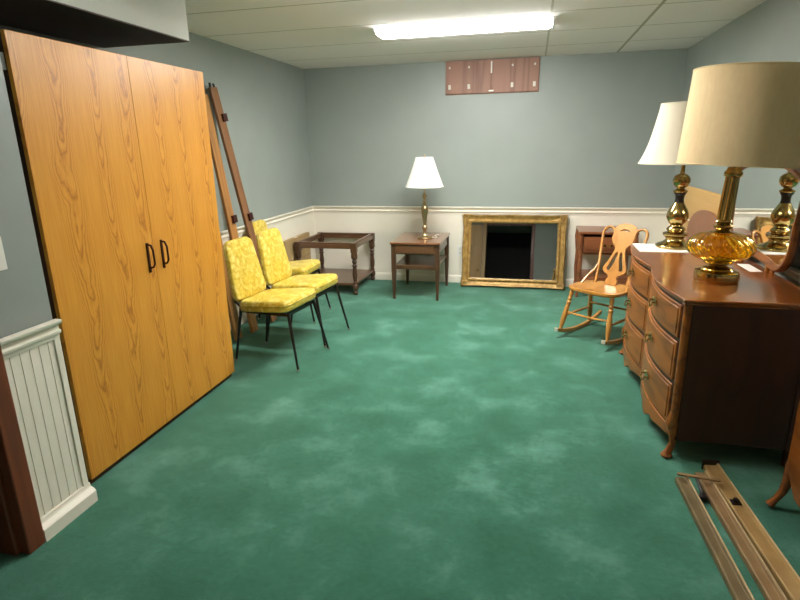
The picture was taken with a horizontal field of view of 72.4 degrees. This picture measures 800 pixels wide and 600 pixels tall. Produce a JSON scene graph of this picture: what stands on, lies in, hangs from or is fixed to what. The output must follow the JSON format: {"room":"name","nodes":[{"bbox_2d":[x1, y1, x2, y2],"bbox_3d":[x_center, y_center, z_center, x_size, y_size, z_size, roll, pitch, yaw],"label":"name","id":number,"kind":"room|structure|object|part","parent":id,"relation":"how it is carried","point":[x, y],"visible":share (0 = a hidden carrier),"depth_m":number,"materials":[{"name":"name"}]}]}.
{"room":"basement storage room","nodes":[
{"label":"basement storage room","id":0,"kind":"room"},
{"bbox_2d":[0,58,52,338],"bbox_3d":[-2.018,0.072,1.098,0.723,2.300,2.334,3,16,13],"label":"wall","id":1,"kind":"structure","parent":0,"point":[24,300],"depth_m":2.02,"materials":[{"name":"paint"}]},
{"bbox_2d":[0,237,7,270],"bbox_3d":[-1.433,-0.160,1.937,0.018,0.120,0.076,3,16,13],"label":"light switch","id":2,"kind":"object","parent":1,"relation":"attached to","point":[3,265],"visible":1,"depth_m":1.97,"materials":[{"name":"white plastic"}]},
{"bbox_2d":[0,345,44,555],"bbox_3d":[-1.638,0.085,1.395,0.205,2.100,1.076,3,16,13],"label":"trim","id":3,"kind":"structure","parent":1,"relation":"attached to","point":[21,530],"depth_m":2.04,"materials":[{"name":"brown wood"}]},
{"bbox_2d":[0,319,61,359],"bbox_3d":[-1.397,0.149,2.072,0.032,0.078,0.268,3,16,13],"label":"chair rail","id":4,"kind":"object","parent":1,"relation":"attached to","point":[14,344],"visible":1,"depth_m":2.06,"materials":[{"name":"white paint"}]},
{"bbox_2d":[4,340,81,517],"bbox_3d":[-1.411,0.534,2.186,0.012,0.800,0.268,3,16,13],"label":"wainscot","id":5,"kind":"structure","parent":1,"relation":"attached to","point":[34,378],"depth_m":2.17,"materials":[{"name":"white paint"}]},
{"bbox_2d":[40,482,97,541],"bbox_3d":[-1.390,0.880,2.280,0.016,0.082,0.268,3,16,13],"label":"baseboard","id":6,"kind":"structure","parent":1,"relation":"attached to","point":[87,487],"depth_m":2.27,"materials":[{"name":"white paint"}]},
{"bbox_2d":[53,337,87,485],"bbox_3d":[-1.376,0.478,2.289,0.008,0.690,0.028,3,16,13],"label":"trim","id":7,"kind":"structure","parent":1,"relation":"attached to","point":[57,343],"depth_m":2.28,"materials":[{"name":"white paint"}]},
{"bbox_2d":[0,25,311,231],"bbox_3d":[-1.560,-0.821,4.241,0.120,2.300,4.236,3,16,13],"label":"wall","id":8,"kind":"structure","parent":0,"point":[263,99],"depth_m":4.94,"materials":[{"name":"paint"}]},
{"bbox_2d":[0,0,188,47],"bbox_3d":[-1.589,-1.285,2.522,0.556,0.006,1.255,3,16,13],"label":"soffit","id":9,"kind":"structure","parent":8,"relation":"attached to","point":[53,18],"depth_m":2.59,"materials":[{"name":"grey paint"}]},
{"bbox_2d":[54,0,188,40],"bbox_3d":[-1.591,-1.401,2.490,0.557,0.234,1.256,3,16,13],"label":"soffit","id":10,"kind":"structure","parent":8,"relation":"attached to","point":[169,17],"depth_m":2.71,"materials":[{"name":"paint"}]},
{"bbox_2d":[229,313,257,330],"bbox_3d":[-1.301,0.062,5.181,0.016,0.082,2.830,3,16,13],"label":"baseboard","id":11,"kind":"structure","parent":8,"relation":"attached to","point":[244,315],"depth_m":4.83,"materials":[{"name":"white paint"}]},
{"bbox_2d":[220,206,313,240],"bbox_3d":[-1.308,-0.669,4.973,0.032,0.078,2.830,3,16,13],"label":"trim","id":12,"kind":"structure","parent":8,"relation":"attached to","point":[241,230],"depth_m":5.42,"materials":[{"name":"white paint"}]},
{"bbox_2d":[222,213,315,320],"bbox_3d":[-1.322,-0.284,5.087,0.012,0.800,2.830,3,16,13],"label":"wainscoting","id":13,"kind":"structure","parent":8,"relation":"attached to","point":[291,228],"depth_m":5.85,"materials":[{"name":"white paint"}]},
{"bbox_2d":[0,279,799,599],"bbox_3d":[-0.500,1.007,2.104,4.770,0.100,8.970,3,16,13],"label":"floor","id":14,"kind":"structure","parent":0,"point":[461,445],"depth_m":2.53,"materials":[{"name":"green carpet"}]},
{"bbox_2d":[0,29,234,483],"bbox_3d":[-1.516,-0.246,2.902,0.560,1.918,1.290,3,16,13],"label":"storage cabinet","id":15,"kind":"object","parent":14,"relation":"on","point":[115,149],"visible":0.94,"depth_m":2.63,"materials":[{"name":"brown wood"}]},
{"bbox_3d":[-1.273,-0.215,2.803,0.041,0.153,0.014,3,16,13],"label":"handle","id":16,"kind":"part","parent":15,"relation":"part of","materials":[{"name":"brown metal"}]},
{"bbox_3d":[-1.248,-0.245,2.908,0.041,0.153,0.014,3,16,13],"label":"handle","id":17,"kind":"part","parent":15,"relation":"part of","materials":[{"name":"brown metal"}]},
{"bbox_3d":[-1.217,-0.340,3.149,0.019,1.883,0.639,3,16,13],"label":"door","id":18,"kind":"part","parent":15,"relation":"part of","materials":[{"name":"brown wood"}]},
{"bbox_2d":[205,92,257,332],"bbox_3d":[-1.341,-0.650,4.317,0.259,1.899,0.105,-1,16,0],"label":"bed rail","id":19,"kind":"object","parent":14,"relation":"on","point":[231,219],"visible":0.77,"depth_m":4.23,"materials":[{"name":"brown wood"}]},
{"bbox_2d":[220,233,242,340],"bbox_3d":[-1.402,-0.520,4.153,0.229,1.739,0.099,-2,16,-2],"label":"bed rail","id":20,"kind":"object","parent":14,"relation":"on","point":[232,309],"visible":0.3,"depth_m":4.29,"materials":[{"name":"brown wood"}]},
{"bbox_2d":[208,83,276,322],"bbox_3d":[-1.276,-0.735,4.509,0.397,1.963,0.087,-9,18,-27],"label":"bed rail","id":21,"kind":"object","parent":14,"relation":"on","point":[221,117],"visible":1,"depth_m":4.37,"materials":[{"name":"brown wood"}]},
{"bbox_2d":[223,237,329,371],"bbox_3d":[-0.899,-0.002,3.937,0.602,0.864,0.466,5,17,20],"label":"dining chair","id":22,"kind":"object","parent":14,"relation":"on","point":[247,282],"visible":1,"depth_m":3.87,"materials":[{"name":"yellow fabric"}]},
{"bbox_3d":[-1.174,0.100,3.888,0.133,0.684,0.064,11,20,37],"label":"leg","id":23,"kind":"part","parent":22,"relation":"part of","materials":[{"name":"black metal"}]},
{"bbox_3d":[-1.130,-0.232,3.962,0.117,0.420,0.369,5,17,20],"label":"backrest","id":24,"kind":"part","parent":22,"relation":"part of","materials":[{"name":"yellow fabric"}]},
{"bbox_3d":[-1.054,0.012,4.190,0.133,0.684,0.064,0,16,3],"label":"leg","id":25,"kind":"part","parent":22,"relation":"part of","materials":[{"name":"black metal"}]},
{"bbox_3d":[-0.881,-0.004,3.930,0.425,0.118,0.434,5,17,20],"label":"seat","id":26,"kind":"part","parent":22,"relation":"part of","materials":[{"name":"yellow fabric"}]},
{"bbox_3d":[-0.878,0.048,3.943,0.370,0.020,0.340,5,17,20],"label":"seat frame","id":27,"kind":"part","parent":22,"relation":"part of","materials":[{"name":"black metal"}]},
{"bbox_3d":[-0.730,0.285,3.739,0.024,0.392,0.110,-14,20,-38],"label":"leg","id":28,"kind":"part","parent":22,"relation":"part of","materials":[{"name":"black metal"}]},
{"bbox_3d":[-0.593,0.185,4.086,0.110,0.392,0.024,-3,16,-8],"label":"leg","id":29,"kind":"part","parent":22,"relation":"part of","materials":[{"name":"black metal"}]},
{"bbox_2d":[252,219,331,323],"bbox_3d":[-0.996,-0.279,4.928,0.602,0.864,0.466,2,16,11],"label":"dining chair","id":30,"kind":"object","parent":14,"relation":"on","point":[310,266],"visible":0.37,"depth_m":4.85,"materials":[{"name":"yellow fabric"}]},
{"bbox_3d":[-1.238,-0.498,4.916,0.117,0.420,0.369,2,16,11],"label":"backrest","id":31,"kind":"part","parent":30,"relation":"part of","materials":[{"name":"yellow fabric"}]},
{"bbox_3d":[-0.978,-0.281,4.924,0.425,0.118,0.434,2,16,11],"label":"seat","id":32,"kind":"part","parent":30,"relation":"part of","materials":[{"name":"yellow fabric"}]},
{"bbox_3d":[-0.785,-0.001,4.759,0.110,0.392,0.024,12,20,39],"label":"leg","id":33,"kind":"part","parent":30,"relation":"part of","materials":[{"name":"black metal"}]},
{"bbox_3d":[-0.710,-0.105,5.124,0.110,0.392,0.024,-6,16,-17],"label":"leg","id":34,"kind":"part","parent":30,"relation":"part of","materials":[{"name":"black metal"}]},
{"bbox_2d":[283,232,310,260],"bbox_3d":[-1.099,-0.396,5.882,0.044,0.576,0.640,3,16,13],"label":"cardboard box","id":35,"kind":"object","parent":14,"relation":"on","point":[289,243],"visible":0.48,"depth_m":5.75,"materials":[{"name":"brown cardboard"}]},
{"bbox_2d":[256,228,349,347],"bbox_3d":[-0.782,-0.126,4.372,0.602,0.864,0.466,4,17,19],"label":"dining chair","id":36,"kind":"object","parent":14,"relation":"on","point":[276,268],"visible":0.86,"depth_m":4.31,"materials":[{"name":"yellow fabric"}]},
{"bbox_3d":[-1.055,-0.023,4.315,0.133,0.684,0.064,10,19,35],"label":"leg","id":37,"kind":"part","parent":36,"relation":"part of","materials":[{"name":"black metal"}]},
{"bbox_3d":[-1.016,-0.354,4.391,0.117,0.420,0.369,4,17,19],"label":"backrest","id":38,"kind":"part","parent":36,"relation":"part of","materials":[{"name":"yellow fabric"}]},
{"bbox_3d":[-0.765,-0.128,4.365,0.425,0.118,0.434,4,17,19],"label":"seat","id":39,"kind":"part","parent":36,"relation":"part of","materials":[{"name":"yellow fabric"}]},
{"bbox_3d":[-0.607,0.159,4.177,0.024,0.392,0.110,-14,20,-39],"label":"leg","id":40,"kind":"part","parent":36,"relation":"part of","materials":[{"name":"black metal"}]},
{"bbox_3d":[-0.761,-0.077,4.378,0.370,0.020,0.340,4,17,19],"label":"seat frame","id":41,"kind":"part","parent":36,"relation":"part of","materials":[{"name":"black metal"}]},
{"bbox_3d":[-0.479,0.058,4.528,0.110,0.392,0.024,-4,16,-10],"label":"leg","id":42,"kind":"part","parent":36,"relation":"part of","materials":[{"name":"black metal"}]},
{"bbox_2d":[294,232,375,294],"bbox_3d":[-0.686,-0.415,5.979,0.675,0.545,0.716,3,16,13],"label":"end table","id":43,"kind":"object","parent":14,"relation":"on","point":[352,277],"visible":0.85,"depth_m":5.92,"materials":[{"name":"brown wood"}]},
{"bbox_3d":[-1.057,-0.341,5.743,0.065,0.545,0.066,3,16,13],"label":"leg","id":44,"kind":"part","parent":43,"relation":"part of","materials":[{"name":"brown wood"}]},
{"bbox_3d":[-0.909,-0.515,6.352,0.065,0.545,0.066,3,16,13],"label":"leg","id":45,"kind":"part","parent":43,"relation":"part of","materials":[{"name":"brown wood"}]},
{"bbox_3d":[-0.691,-0.670,5.907,0.628,0.014,0.668,3,16,13],"label":"rim moulding","id":46,"kind":"part","parent":43,"relation":"part of","materials":[{"name":"brown wood"}]},
{"bbox_3d":[-0.690,-0.641,5.915,0.656,0.045,0.696,3,16,13],"label":"frame","id":47,"kind":"part","parent":43,"relation":"part of","materials":[{"name":"brown wood"}]},
{"bbox_2d":[316,268,372,285],"bbox_3d":[-0.683,-0.261,6.022,0.620,0.025,0.660,3,16,13],"label":"shelf","id":48,"kind":"object","parent":43,"relation":"attached to","point":[345,276],"depth_m":6.05,"materials":[{"name":"brown wood"}]},
{"bbox_3d":[-0.464,-0.314,5.606,0.065,0.545,0.066,3,16,13],"label":"leg","id":49,"kind":"part","parent":43,"relation":"part of","materials":[{"name":"brown wood"}]},
{"bbox_3d":[-0.315,-0.488,6.214,0.065,0.545,0.066,3,16,13],"label":"leg","id":50,"kind":"part","parent":43,"relation":"part of","materials":[{"name":"brown wood"}]},
{"bbox_2d":[390,232,449,300],"bbox_3d":[0.223,-0.364,5.675,0.497,0.578,0.680,3,16,13],"label":"side table","id":51,"kind":"object","parent":14,"relation":"on","point":[420,254],"visible":1,"depth_m":5.42,"materials":[{"name":"brown wood"}]},
{"bbox_3d":[-0.059,-0.282,5.441,0.042,0.558,0.042,3,16,13],"label":"leg","id":52,"kind":"part","parent":51,"relation":"part of","materials":[{"name":"brown wood"}]},
{"bbox_3d":[0.080,-0.446,6.012,0.042,0.558,0.042,3,16,13],"label":"leg","id":53,"kind":"part","parent":51,"relation":"part of","materials":[{"name":"brown wood"}]},
{"bbox_3d":[0.145,-0.490,5.311,0.367,0.080,0.011,3,16,13],"label":"drawer","id":54,"kind":"part","parent":51,"relation":"part of","materials":[{"name":"brown wood"}]},
{"bbox_2d":[396,254,445,269],"bbox_3d":[0.223,-0.396,5.666,0.437,0.045,0.580,3,16,13],"label":"shelf","id":55,"kind":"object","parent":51,"relation":"attached to","point":[409,261],"depth_m":5.53,"materials":[{"name":"brown wood"}]},
{"bbox_2d":[406,154,443,238],"bbox_3d":[0.273,-1.058,5.556,0.381,0.822,0.632,3,16,13],"label":"table lamp","id":56,"kind":"object","parent":51,"relation":"on","point":[424,173],"visible":1,"depth_m":5.27,"materials":[{"name":"white fabric"}]},
{"bbox_3d":[0.240,-1.257,5.373,0.376,0.280,0.376,3,16,13],"label":"lamp shade","id":57,"kind":"part","parent":56,"relation":"part of","materials":[{"name":"white fabric"}]},
{"bbox_3d":[0.366,-0.263,5.343,0.042,0.558,0.042,3,16,13],"label":"leg","id":58,"kind":"part","parent":51,"relation":"part of","materials":[{"name":"brown wood"}]},
{"bbox_3d":[0.506,-0.426,5.914,0.042,0.558,0.042,3,16,13],"label":"leg","id":59,"kind":"part","parent":51,"relation":"part of","materials":[{"name":"brown wood"}]},
{"bbox_2d":[460,214,567,289],"bbox_3d":[1.192,-0.515,5.778,1.087,0.769,0.206,3,16,13],"label":"framed mirror","id":60,"kind":"object","parent":14,"relation":"on","point":[508,251],"visible":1,"depth_m":5.78,"materials":[{"name":"gold glass"}]},
{"bbox_3d":[1.195,-0.514,5.790,0.910,0.605,0.003,3,6,13],"label":"glass","id":61,"kind":"part","parent":60,"relation":"part of","materials":[{"name":"grey mirror"}]},
{"bbox_2d":[554,223,648,344],"bbox_3d":[1.601,-0.138,4.260,0.667,0.859,0.431,-14,20,-39],"label":"rocking chair","id":62,"kind":"object","parent":14,"relation":"on","point":[622,240],"visible":0.84,"depth_m":4.29,"materials":[{"name":"brown wood"}]},
{"bbox_3d":[1.314,0.071,4.307,0.116,0.323,0.041,-6,16,-16],"label":"leg","id":63,"kind":"part","parent":62,"relation":"part of","materials":[{"name":"brown wood"}]},
{"bbox_3d":[1.573,0.018,4.518,0.041,0.346,0.129,5,17,22],"label":"leg","id":64,"kind":"part","parent":62,"relation":"part of","materials":[{"name":"brown wood"}]},
{"bbox_3d":[1.559,-0.089,4.236,0.380,0.030,0.431,-14,20,-39],"label":"seat","id":65,"kind":"part","parent":62,"relation":"part of","materials":[{"name":"brown wood"}]},
{"bbox_3d":[1.642,-0.373,4.411,0.203,0.443,0.123,-14,20,-39],"label":"post","id":66,"kind":"part","parent":62,"relation":"part of","materials":[{"name":"brown wood"}]},
{"bbox_3d":[1.551,0.141,4.042,0.041,0.323,0.116,6,17,24],"label":"leg","id":67,"kind":"part","parent":62,"relation":"part of","materials":[{"name":"brown wood"}]},
{"bbox_3d":[1.810,-0.323,4.222,0.203,0.443,0.123,-14,20,-39],"label":"post","id":68,"kind":"part","parent":62,"relation":"part of","materials":[{"name":"brown wood"}]},
{"bbox_2d":[573,226,638,296],"bbox_3d":[2.037,-0.379,5.466,0.554,0.660,0.442,3,16,13],"label":"nightstand","id":69,"kind":"object","parent":14,"relation":"on","point":[587,238],"visible":0.57,"depth_m":5.31,"materials":[{"name":"brown wood"}]},
{"bbox_3d":[1.839,-0.431,5.709,0.052,0.636,0.046,10,19,34],"label":"leg","id":70,"kind":"part","parent":69,"relation":"part of","materials":[{"name":"brown wood"}]},
{"bbox_3d":[1.757,-0.335,5.372,0.052,0.636,0.046,10,19,34],"label":"leg","id":71,"kind":"part","parent":69,"relation":"part of","materials":[{"name":"brown wood"}]},
{"bbox_2d":[580,269,627,284],"bbox_3d":[2.044,-0.213,5.530,0.470,0.110,0.378,3,16,13],"label":"shelf","id":72,"kind":"object","parent":69,"relation":"attached to","point":[602,275],"depth_m":5.40,"materials":[{"name":"brown wood"}]},
{"bbox_3d":[1.992,-0.527,5.245,0.440,0.150,0.029,3,16,13],"label":"drawer","id":73,"kind":"part","parent":69,"relation":"part of","materials":[{"name":"brown wood"}]},
{"bbox_3d":[2.242,-0.312,5.260,0.052,0.636,0.046,-4,16,-9],"label":"leg","id":74,"kind":"part","parent":69,"relation":"part of","materials":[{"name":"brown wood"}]},
{"bbox_2d":[677,472,720,500],"bbox_3d":[1.307,0.815,2.372,0.172,0.049,0.136,3,16,13],"label":"crossbar","id":75,"kind":"object","parent":14,"relation":"on","point":[703,496],"visible":0.94,"depth_m":2.39,"materials":[{"name":"brown wood"}]},
{"bbox_2d":[685,210,716,240],"bbox_3d":[2.295,-0.192,4.192,0.032,0.975,0.960,3,16,13],"label":"footboard","id":76,"kind":"object","parent":14,"relation":"on","point":[702,220],"visible":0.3,"depth_m":4.19,"materials":[{"name":"wood"}]},
{"bbox_2d":[683,186,720,239],"bbox_3d":[2.357,-0.291,4.298,0.035,1.105,1.320,3,16,13],"label":"headboard","id":77,"kind":"object","parent":14,"relation":"on","point":[696,199],"visible":0.26,"depth_m":4.36,"materials":[{"name":"beige wood"}]},
{"bbox_2d":[619,244,799,466],"bbox_3d":[1.685,0.202,3.150,0.647,0.802,1.443,3,16,13],"label":"dresser","id":78,"kind":"object","parent":14,"relation":"on","point":[719,364],"depth_m":2.52,"materials":[{"name":"brown wood"}]},
{"bbox_3d":[1.618,0.276,3.925,0.069,0.243,0.062,3,16,13],"label":"leg","id":79,"kind":"part","parent":78,"relation":"part of","materials":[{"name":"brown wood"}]},
{"bbox_3d":[1.464,0.221,3.571,0.029,0.055,0.104,3,16,13],"label":"drawer pull","id":80,"kind":"part","parent":78,"relation":"part of","materials":[{"name":"gold metal"}]},
{"bbox_3d":[1.460,0.014,3.513,0.029,0.055,0.104,3,16,13],"label":"drawer pull","id":81,"kind":"part","parent":78,"relation":"part of","materials":[{"name":"gold metal"}]},
{"bbox_3d":[1.457,-0.174,3.460,0.029,0.055,0.104,3,16,13],"label":"drawer pull","id":82,"kind":"part","parent":78,"relation":"part of","materials":[{"name":"gold metal"}]},
{"bbox_3d":[1.506,0.229,3.563,0.048,0.197,0.633,3,16,13],"label":"drawer","id":83,"kind":"part","parent":78,"relation":"part of","materials":[{"name":"brown wood"}]},
{"bbox_3d":[1.502,0.022,3.505,0.048,0.193,0.633,3,16,13],"label":"drawer","id":84,"kind":"part","parent":78,"relation":"part of","materials":[{"name":"brown wood"}]},
{"bbox_3d":[1.499,-0.166,3.452,0.048,0.158,0.633,3,16,13],"label":"drawer","id":85,"kind":"part","parent":78,"relation":"part of","materials":[{"name":"brown wood"}]},
{"bbox_3d":[1.310,0.402,2.938,0.029,0.055,0.104,3,16,13],"label":"drawer pull","id":86,"kind":"part","parent":78,"relation":"part of","materials":[{"name":"gold metal"}]},
{"bbox_3d":[1.306,0.195,2.880,0.029,0.055,0.104,3,16,13],"label":"drawer pull","id":87,"kind":"part","parent":78,"relation":"part of","materials":[{"name":"gold metal"}]},
{"bbox_3d":[1.302,0.007,2.827,0.029,0.055,0.104,3,16,13],"label":"drawer pull","id":88,"kind":"part","parent":78,"relation":"part of","materials":[{"name":"gold metal"}]},
{"bbox_3d":[1.351,0.410,2.930,0.048,0.197,0.633,3,16,13],"label":"drawer","id":89,"kind":"part","parent":78,"relation":"part of","materials":[{"name":"brown wood"}]},
{"bbox_2d":[632,243,688,252],"bbox_3d":[1.768,-0.342,3.600,0.400,0.003,0.300,3,16,13],"label":"paper sheet","id":90,"kind":"object","parent":78,"relation":"on","point":[641,247],"visible":0.43,"depth_m":3.56,"materials":[{"name":"white paper"}]},
{"bbox_2d":[638,101,693,249],"bbox_3d":[1.806,-0.785,3.501,0.540,0.903,0.540,-9,18,-27],"label":"table lamp","id":91,"kind":"object","parent":90,"relation":"on","point":[662,148],"visible":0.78,"depth_m":3.42,"materials":[{"name":"gold metal"}]},
{"bbox_3d":[1.801,-1.044,3.428,0.536,0.360,0.536,3,16,13],"label":"lamp shade","id":92,"kind":"part","parent":91,"relation":"part of","materials":[{"name":"beige fabric"}]},
{"bbox_3d":[1.805,-0.871,3.477,0.541,0.006,0.541,3,16,13],"label":"trim","id":93,"kind":"part","parent":91,"relation":"part of","materials":[{"name":"beige fabric"}]},
{"bbox_3d":[1.798,-1.217,3.379,0.343,0.006,0.343,3,16,13],"label":"trim","id":94,"kind":"part","parent":91,"relation":"part of","materials":[{"name":"beige fabric"}]},
{"bbox_3d":[1.347,0.203,2.872,0.048,0.193,0.633,3,16,13],"label":"drawer","id":95,"kind":"part","parent":78,"relation":"part of","materials":[{"name":"brown wood"}]},
{"bbox_3d":[1.344,0.015,2.819,0.048,0.158,0.633,3,16,13],"label":"drawer","id":96,"kind":"part","parent":78,"relation":"part of","materials":[{"name":"brown wood"}]},
{"bbox_3d":[1.302,0.646,2.633,0.069,0.243,0.062,3,16,13],"label":"leg","id":97,"kind":"part","parent":78,"relation":"part of","materials":[{"name":"brown wood"}]},
{"bbox_3d":[1.304,0.334,2.543,0.040,0.651,0.040,3,16,13],"label":"corner post","id":98,"kind":"part","parent":78,"relation":"part of","materials":[{"name":"brown wood"}]},
{"bbox_2d":[676,61,799,284],"bbox_3d":[1.600,-0.578,2.610,0.524,0.999,0.508,6,17,24],"label":"table lamp","id":99,"kind":"object","parent":78,"relation":"on","point":[742,114],"visible":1,"depth_m":2.38,"materials":[{"name":"beige fabric"}]},
{"bbox_3d":[1.585,-0.266,2.704,0.309,0.144,0.308,3,16,13],"label":"glass globe","id":100,"kind":"part","parent":99,"relation":"part of","materials":[{"name":"yellow"}]},
{"bbox_3d":[1.591,-0.642,2.595,0.509,0.006,0.509,6,17,12],"label":"trim","id":101,"kind":"part","parent":99,"relation":"part of","materials":[{"name":"beige fabric"}]},
{"bbox_3d":[1.598,-0.842,2.536,0.504,0.420,0.504,6,17,12],"label":"lamp shade","id":102,"kind":"part","parent":99,"relation":"part of","materials":[{"name":"beige fabric"}]},
{"bbox_3d":[1.605,-1.043,2.477,0.499,0.006,0.499,6,17,12],"label":"trim","id":103,"kind":"part","parent":99,"relation":"part of","materials":[{"name":"beige fabric"}]},
{"bbox_3d":[1.921,-0.177,3.006,0.060,0.002,0.200,3,16,13],"label":"paper strip","id":104,"kind":"part","parent":78,"relation":"part of","materials":[{"name":"white paper"}]},
{"bbox_2d":[730,167,799,272],"bbox_3d":[1.998,-0.502,3.022,0.045,0.615,1.009,3,16,13],"label":"dresser mirror","id":105,"kind":"object","parent":78,"relation":"on","point":[767,206],"visible":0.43,"depth_m":2.89,"materials":[{"name":"brown mirror"}]},
{"bbox_3d":[1.964,-0.366,2.845,0.024,0.450,0.063,-2,16,-5],"label":"support post","id":106,"kind":"part","parent":105,"relation":"part of","materials":[{"name":"brown wood"}]},
{"bbox_3d":[1.811,0.702,2.552,0.052,0.160,0.052,3,16,13],"label":"leg","id":107,"kind":"part","parent":78,"relation":"part of","materials":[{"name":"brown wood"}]},
{"bbox_2d":[675,477,754,599],"bbox_3d":[1.177,0.926,2.020,0.051,0.040,0.926,2,16,11],"label":"bed rail","id":108,"kind":"object","parent":14,"relation":"on","point":[735,583],"visible":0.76,"depth_m":2.05,"materials":[{"name":"beige wood"}]},
{"bbox_2d":[695,470,787,599],"bbox_3d":[1.281,0.923,2.024,0.049,0.040,0.981,2,16,10],"label":"bed rail","id":109,"kind":"object","parent":14,"relation":"on","point":[763,578],"visible":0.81,"depth_m":2.04,"materials":[{"name":"beige wood"}]},
{"bbox_2d":[701,459,799,599],"bbox_3d":[1.362,0.910,2.046,0.074,0.050,1.068,1,16,9],"label":"bed rail","id":110,"kind":"object","parent":14,"relation":"on","point":[788,580],"visible":0.98,"depth_m":2.08,"materials":[{"name":"beige wood"}]},
{"bbox_3d":[1.395,0.835,2.270,0.036,0.018,0.030,1,16,9],"label":"bolt plate","id":111,"kind":"part","parent":110,"relation":"part of","materials":[{"name":"black metal"}]},
{"bbox_2d":[765,400,799,507],"bbox_3d":[1.612,0.594,1.870,0.331,0.745,0.660,3,16,13],"label":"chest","id":112,"kind":"object","parent":14,"relation":"on","point":[790,478],"visible":1,"depth_m":2.17,"materials":[{"name":"brown wood"}]},
{"bbox_3d":[1.569,0.711,2.235,0.095,0.319,0.048,3,16,13],"label":"leg","id":113,"kind":"part","parent":112,"relation":"part of","materials":[{"name":"brown wood"}]},
{"bbox_2d":[185,0,765,68],"bbox_3d":[-0.544,-1.303,1.454,4.770,0.100,8.970,3,16,13],"label":"ceiling","id":114,"kind":"structure","parent":0,"point":[304,34],"depth_m":3.91,"materials":[{"name":"tile"}]},
{"bbox_2d":[373,16,555,39],"bbox_3d":[0.454,-1.947,3.932,1.270,0.036,0.270,3,16,13],"label":"recessed light","id":115,"kind":"object","parent":114,"relation":"in","point":[536,22],"visible":1,"depth_m":3.86,"materials":[{"name":"white plastic"}]},
{"bbox_2d":[304,48,687,207],"bbox_3d":[0.846,-1.316,5.838,4.040,2.300,0.120,3,16,13],"label":"wall","id":116,"kind":"structure","parent":0,"point":[580,140],"depth_m":5.65,"materials":[{"name":"paint"}]},
{"bbox_2d":[457,245,461,255],"bbox_3d":[0.663,-0.544,6.023,0.070,0.116,0.008,3,16,13],"label":"wall outlet","id":117,"kind":"object","parent":116,"relation":"attached to","point":[459,247],"visible":0.77,"depth_m":6.02,"materials":[{"name":"white plastic"}]},
{"bbox_2d":[365,272,573,286],"bbox_3d":[0.848,-0.227,6.064,3.800,0.082,0.016,3,16,13],"label":"baseboard","id":118,"kind":"structure","parent":116,"relation":"attached to","point":[379,275],"depth_m":6.20,"materials":[{"name":"white paint"}]},
{"bbox_2d":[313,206,666,215],"bbox_3d":[0.832,-0.957,5.850,3.800,0.078,0.032,3,16,13],"label":"trim","id":119,"kind":"structure","parent":116,"relation":"attached to","point":[317,209],"depth_m":5.79,"materials":[{"name":"white paint"}]},
{"bbox_2d":[313,213,667,278],"bbox_3d":[0.844,-0.577,5.979,3.800,0.800,0.012,3,16,13],"label":"wainscoting","id":120,"kind":"structure","parent":116,"relation":"attached to","point":[387,227],"depth_m":6.09,"materials":[{"name":"white paint"}]},
{"bbox_2d":[446,57,539,94],"bbox_3d":[0.916,-2.237,5.471,0.930,0.320,0.042,3,16,13],"label":"wall panel","id":121,"kind":"object","parent":116,"relation":"in","point":[508,75],"depth_m":5.46,"materials":[{"name":"brown wood"}]},
{"bbox_3d":[0.690,-2.249,5.522,0.457,0.308,0.020,3,16,13],"label":"door","id":122,"kind":"part","parent":121,"relation":"part of","materials":[{"name":"brown wood"}]},
{"bbox_3d":[1.141,-2.228,5.418,0.457,0.308,0.020,3,16,13],"label":"door","id":123,"kind":"part","parent":121,"relation":"part of","materials":[{"name":"brown wood"}]},
{"bbox_2d":[670,0,799,269],"bbox_3d":[1.727,-0.028,1.199,0.120,2.300,8.850,3,16,13],"label":"wall","id":124,"kind":"structure","parent":0,"point":[770,31],"depth_m":3.65,"materials":[{"name":"paint"}]},
{"bbox_2d":[666,208,799,286],"bbox_3d":[1.909,-0.001,2.381,0.032,0.078,6.570,3,16,13],"label":"trim","id":125,"kind":"structure","parent":124,"relation":"attached to","point":[792,274],"depth_m":2.84,"materials":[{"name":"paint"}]}
]}

